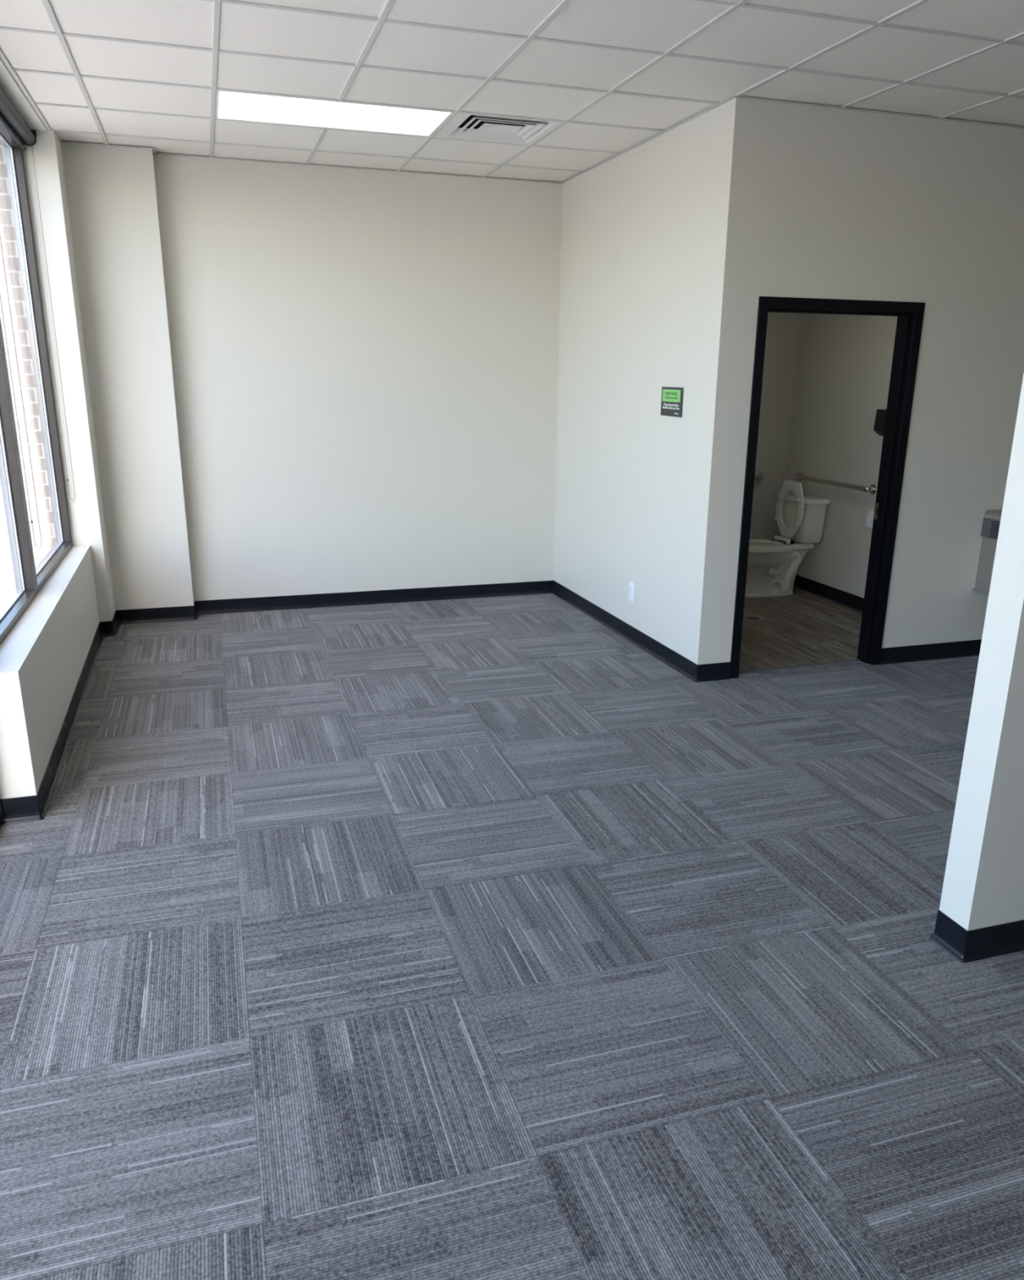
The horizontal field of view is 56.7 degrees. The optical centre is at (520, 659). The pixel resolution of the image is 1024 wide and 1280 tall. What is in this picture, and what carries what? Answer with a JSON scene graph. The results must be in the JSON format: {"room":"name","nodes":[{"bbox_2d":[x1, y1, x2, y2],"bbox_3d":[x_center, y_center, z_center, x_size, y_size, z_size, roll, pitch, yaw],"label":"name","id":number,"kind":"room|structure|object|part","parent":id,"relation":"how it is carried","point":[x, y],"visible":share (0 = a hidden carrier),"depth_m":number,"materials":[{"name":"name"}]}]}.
{"room":"empty office","nodes":[
{"label":"empty office","id":0,"kind":"room"},
{"bbox_2d":[0,808,2,828],"bbox_3d":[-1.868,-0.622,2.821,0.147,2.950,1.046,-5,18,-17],"label":"baseboard","id":1,"kind":"structure","parent":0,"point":[1,818],"depth_m":3.70,"materials":[{"name":"black rubber"}]},
{"bbox_2d":[0,547,51,609],"bbox_3d":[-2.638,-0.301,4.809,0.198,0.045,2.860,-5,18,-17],"label":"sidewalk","id":2,"kind":"structure","parent":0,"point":[7,584],"depth_m":5.21,"materials":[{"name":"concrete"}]},
{"bbox_2d":[0,142,56,551],"bbox_3d":[-2.064,-0.893,2.845,0.168,3.750,15.270,-5,18,-17],"label":"wall","id":3,"kind":"structure","parent":0,"point":[7,232],"depth_m":5.80,"materials":[{"name":"brick"}]},
{"bbox_2d":[0,58,115,817],"bbox_3d":[-1.270,-0.220,1.231,0.242,3.118,11.470,-5,18,-17],"label":"wall","id":4,"kind":"structure","parent":0,"point":[43,656],"depth_m":5.52,"materials":[{"name":"grey paint"}]},
{"bbox_2d":[0,330,37,644],"bbox_3d":[-2.266,-1.253,3.831,0.085,2.338,1.382,-5,18,-17],"label":"window","id":5,"kind":"structure","parent":4,"relation":"in","point":[14,608],"depth_m":4.60,"materials":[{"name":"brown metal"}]},
{"bbox_3d":[-2.294,-1.250,3.822,0.025,2.338,1.382,-5,18,-17],"label":"frame","id":6,"kind":"part","parent":5,"relation":"part of","materials":[{"name":"grey metal"}]},
{"bbox_2d":[0,123,72,593],"bbox_3d":[-2.694,-1.646,5.112,0.085,2.338,1.427,-5,18,-17],"label":"window","id":7,"kind":"structure","parent":4,"relation":"in","point":[46,566],"depth_m":5.65,"materials":[{"name":"brown metal"}]},
{"bbox_2d":[0,88,75,501],"bbox_3d":[-2.612,-1.821,5.088,0.084,2.106,1.415,-5,18,-17],"label":"roller shade","id":8,"kind":"object","parent":7,"relation":"attached to","point":[11,121],"visible":1,"depth_m":5.20,"materials":[{"name":"fabric"}]},
{"bbox_3d":[-2.816,-1.979,5.703,0.039,2.047,0.004,-5,18,-17],"label":"chain","id":9,"kind":"part","parent":8,"relation":"part of","materials":[{"name":"white plastic"}]},
{"bbox_2d":[0,610,119,824],"bbox_3d":[-2.409,0.151,5.158,0.146,0.102,3.140,-4,18,-16],"label":"baseboard","id":10,"kind":"structure","parent":4,"relation":"attached to","point":[28,808],"depth_m":4.27,"materials":[{"name":"black rubber"}]},
{"bbox_2d":[61,141,561,610],"bbox_3d":[-1.287,-1.915,6.813,3.283,3.118,0.347,-5,18,-17],"label":"wall","id":11,"kind":"structure","parent":0,"point":[304,379],"depth_m":6.70,"materials":[{"name":"grey paint"}]},
{"bbox_2d":[115,580,553,624],"bbox_3d":[-1.270,-0.442,7.153,3.283,0.102,0.164,-5,18,-17],"label":"baseboard","id":12,"kind":"structure","parent":11,"relation":"attached to","point":[144,615],"depth_m":7.17,"materials":[{"name":"black rubber"}]},
{"bbox_2d":[0,586,1023,1279],"bbox_3d":[2.654,1.021,2.860,8.520,0.121,11.350,-5,18,-17],"label":"floor","id":13,"kind":"structure","parent":0,"point":[489,938],"depth_m":2.85,"materials":[{"name":"carpet"}]},
{"bbox_2d":[744,616,760,620],"bbox_3d":[1.707,-0.303,6.974,0.116,0.003,0.116,-5,18,-17],"label":"floor drain","id":14,"kind":"object","parent":13,"relation":"on","point":[750,618],"visible":1,"depth_m":6.97,"materials":[{"name":"silver metal"}]},
{"bbox_2d":[744,480,830,597],"bbox_3d":[2.021,-0.977,7.652,0.757,0.904,0.468,-5,18,-17],"label":"toilet","id":15,"kind":"object","parent":13,"relation":"on","point":[773,564],"visible":0.92,"depth_m":7.60,"materials":[{"name":"white ceramic"}]},
{"bbox_3d":[2.161,-1.207,7.628,0.031,0.446,0.373,-5,18,-17],"label":"seat","id":16,"kind":"part","parent":15,"relation":"part of","materials":[{"name":"plastic"}]},
{"bbox_3d":[2.278,-1.126,7.693,0.200,0.317,0.434,-5,18,-17],"label":"tank","id":17,"kind":"part","parent":15,"relation":"part of","materials":[{"name":"white ceramic"}]},
{"bbox_3d":[2.278,-1.296,7.640,0.224,0.041,0.468,-5,18,-17],"label":"tank lid","id":18,"kind":"part","parent":15,"relation":"part of","materials":[{"name":"white ceramic"}]},
{"bbox_2d":[0,0,1023,183],"bbox_3d":[2.808,-1.933,1.960,8.292,0.028,11.270,-5,18,-17],"label":"ceiling","id":19,"kind":"structure","parent":0,"point":[618,76],"depth_m":4.23,"materials":[{"name":"tile"}]},
{"bbox_2d":[214,89,453,137],"bbox_3d":[-1.006,-2.955,5.069,1.193,0.089,0.584,-5,18,-17],"label":"ceiling light","id":20,"kind":"object","parent":19,"relation":"attached to","point":[229,105],"visible":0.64,"depth_m":5.07,"materials":[{"name":"white plastic"}]},
{"bbox_2d":[434,112,562,145],"bbox_3d":[-0.134,-3.080,5.323,0.586,0.198,0.586,-5,18,-17],"label":"ceiling vent","id":21,"kind":"object","parent":19,"relation":"in","point":[468,126],"visible":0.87,"depth_m":5.42,"materials":[{"name":"white metal"}]},
{"bbox_3d":[-0.114,-3.004,5.353,0.224,0.020,0.160,-5,18,-17],"label":"plate","id":22,"kind":"part","parent":21,"relation":"part of","materials":[{"name":"white metal"}]},
{"bbox_2d":[715,0,742,3],"bbox_3d":[0.609,-2.398,3.103,0.586,0.198,0.586,-5,18,-17],"label":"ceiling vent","id":23,"kind":"object","parent":19,"relation":"in","point":[726,1],"visible":1,"depth_m":3.46,"materials":[{"name":"white metal"}]},
{"bbox_2d":[553,97,757,664],"bbox_3d":[0.691,-1.733,6.288,0.145,3.118,2.610,-5,18,-17],"label":"wall","id":24,"kind":"structure","parent":0,"point":[654,235],"depth_m":5.74,"materials":[{"name":"grey paint"}]},
{"bbox_2d":[628,581,634,601],"bbox_3d":[0.734,-0.448,6.281,0.009,0.124,0.076,-5,18,-17],"label":"wall outlet","id":25,"kind":"object","parent":24,"relation":"attached to","point":[631,591],"visible":1,"depth_m":6.27,"materials":[{"name":"white plastic"}]},
{"bbox_2d":[660,386,683,417],"bbox_3d":[0.881,-1.504,5.540,0.008,0.164,0.268,-5,18,-17],"label":"wall sign","id":26,"kind":"object","parent":24,"relation":"attached to","point":[671,405],"visible":1,"depth_m":5.53,"materials":[{"name":"black plastic"}]},
{"bbox_3d":[0.879,-1.537,5.531,0.001,0.068,0.229,-5,18,-17],"label":"green panel","id":27,"kind":"part","parent":26,"relation":"part of","materials":[{"name":"green plastic"}]},
{"bbox_2d":[551,574,863,682],"bbox_3d":[1.596,-0.356,6.976,2.280,0.102,2.471,-7,18,-22],"label":"baseboard","id":28,"kind":"structure","parent":24,"relation":"attached to","point":[694,672],"depth_m":6.50,"materials":[{"name":"black rubber"}]},
{"bbox_2d":[749,312,897,598],"bbox_3d":[1.726,-1.583,6.689,2.040,2.620,2.385,-5,18,-17],"label":"wall","id":29,"kind":"structure","parent":0,"point":[826,377],"depth_m":7.48,"materials":[{"name":"grey paint"}]},
{"bbox_2d":[754,471,763,480],"bbox_3d":[1.554,-1.493,7.796,1.050,0.080,0.073,-5,18,-17],"label":"grab bar","id":30,"kind":"object","parent":29,"relation":"attached to","point":[758,476],"visible":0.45,"depth_m":7.91,"materials":[{"name":"silver metal"}]},
{"bbox_3d":[1.554,-1.492,7.795,1.008,0.038,0.070,-5,18,-17],"label":"rail","id":31,"kind":"part","parent":30,"relation":"part of","materials":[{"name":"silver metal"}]},
{"bbox_2d":[794,471,876,494],"bbox_3d":[2.425,-1.382,7.413,0.073,0.080,1.015,-5,18,-17],"label":"grab bar","id":32,"kind":"object","parent":29,"relation":"attached to","point":[872,489],"visible":1,"depth_m":7.28,"materials":[{"name":"silver metal"}]},
{"bbox_2d":[865,509,874,528],"bbox_3d":[2.597,-1.017,6.908,0.100,0.147,0.124,-5,18,-17],"label":"dispenser","id":33,"kind":"object","parent":29,"relation":"attached to","point":[869,518],"visible":0.3,"depth_m":6.91,"materials":[{"name":"white plastic"}]},
{"bbox_2d":[873,408,886,435],"bbox_3d":[2.606,-1.657,6.657,0.129,0.181,0.232,-5,18,-17],"label":"dispenser","id":34,"kind":"object","parent":29,"relation":"attached to","point":[878,427],"visible":0.26,"depth_m":6.70,"materials":[{"name":"black plastic"}]},
{"bbox_2d":[715,100,1023,662],"bbox_3d":[3.439,-1.581,5.888,4.830,3.118,0.120,-5,18,-17],"label":"wall","id":35,"kind":"structure","parent":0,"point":[844,204],"depth_m":5.25,"materials":[{"name":"grey paint"}]},
{"bbox_2d":[728,296,924,678],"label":"door frame","id":36,"kind":"structure","parent":35,"relation":"in","point":[909,315],"depth_m":5.46,"materials":[{"name":"black metal"}]},
{"bbox_3d":[2.151,-0.894,5.726,0.004,0.100,0.034,-5,18,-17],"label":"strike plate","id":37,"kind":"part","parent":36,"relation":"part of","materials":[{"name":"silver metal"}]},
{"bbox_2d":[879,639,981,664],"bbox_3d":[3.987,-0.164,6.432,3.688,0.102,0.016,-5,18,-17],"label":"baseboard","id":38,"kind":"structure","parent":35,"relation":"attached to","point":[971,647],"depth_m":6.00,"materials":[{"name":"black rubber"}]},
{"bbox_2d":[972,509,1001,595],"bbox_3d":[3.130,-0.658,5.751,0.460,0.561,0.455,-5,18,-17],"label":"fountain","id":39,"kind":"object","parent":35,"relation":"attached to","point":[991,520],"visible":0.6,"depth_m":5.84,"materials":[{"name":"silver metal"}]},
{"bbox_2d":[983,509,1001,520],"bbox_3d":[3.132,-0.849,5.693,0.456,0.048,0.455,-5,18,-17],"label":"basin","id":40,"kind":"object","parent":39,"relation":"in","point":[994,514],"depth_m":5.78,"materials":[{"name":"silver metal"}]},
{"bbox_2d":[938,373,1023,930],"bbox_3d":[3.962,-0.800,3.333,5.463,3.118,0.123,-5,18,-17],"label":"wall partition","id":41,"kind":"structure","parent":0,"point":[983,886],"depth_m":2.78,"materials":[{"name":"grey paint"}]},
{"bbox_2d":[928,909,1023,962],"bbox_3d":[3.938,0.644,3.769,5.480,0.102,0.156,-5,18,-17],"label":"baseboard","id":42,"kind":"structure","parent":41,"relation":"attached to","point":[964,945],"depth_m":2.94,"materials":[{"name":"black rubber"}]},
{"label":"outside","id":43,"kind":"structure","parent":0,"visible":0},
{"bbox_2d":[0,493,13,579],"bbox_3d":[-3.715,0.387,5.283,2.078,0.150,46.000,-5,18,-17],"label":"sidewalk","id":44,"kind":"structure","parent":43,"point":[6,562],"depth_m":10.25,"materials":[{"name":"concrete"}]}
]}

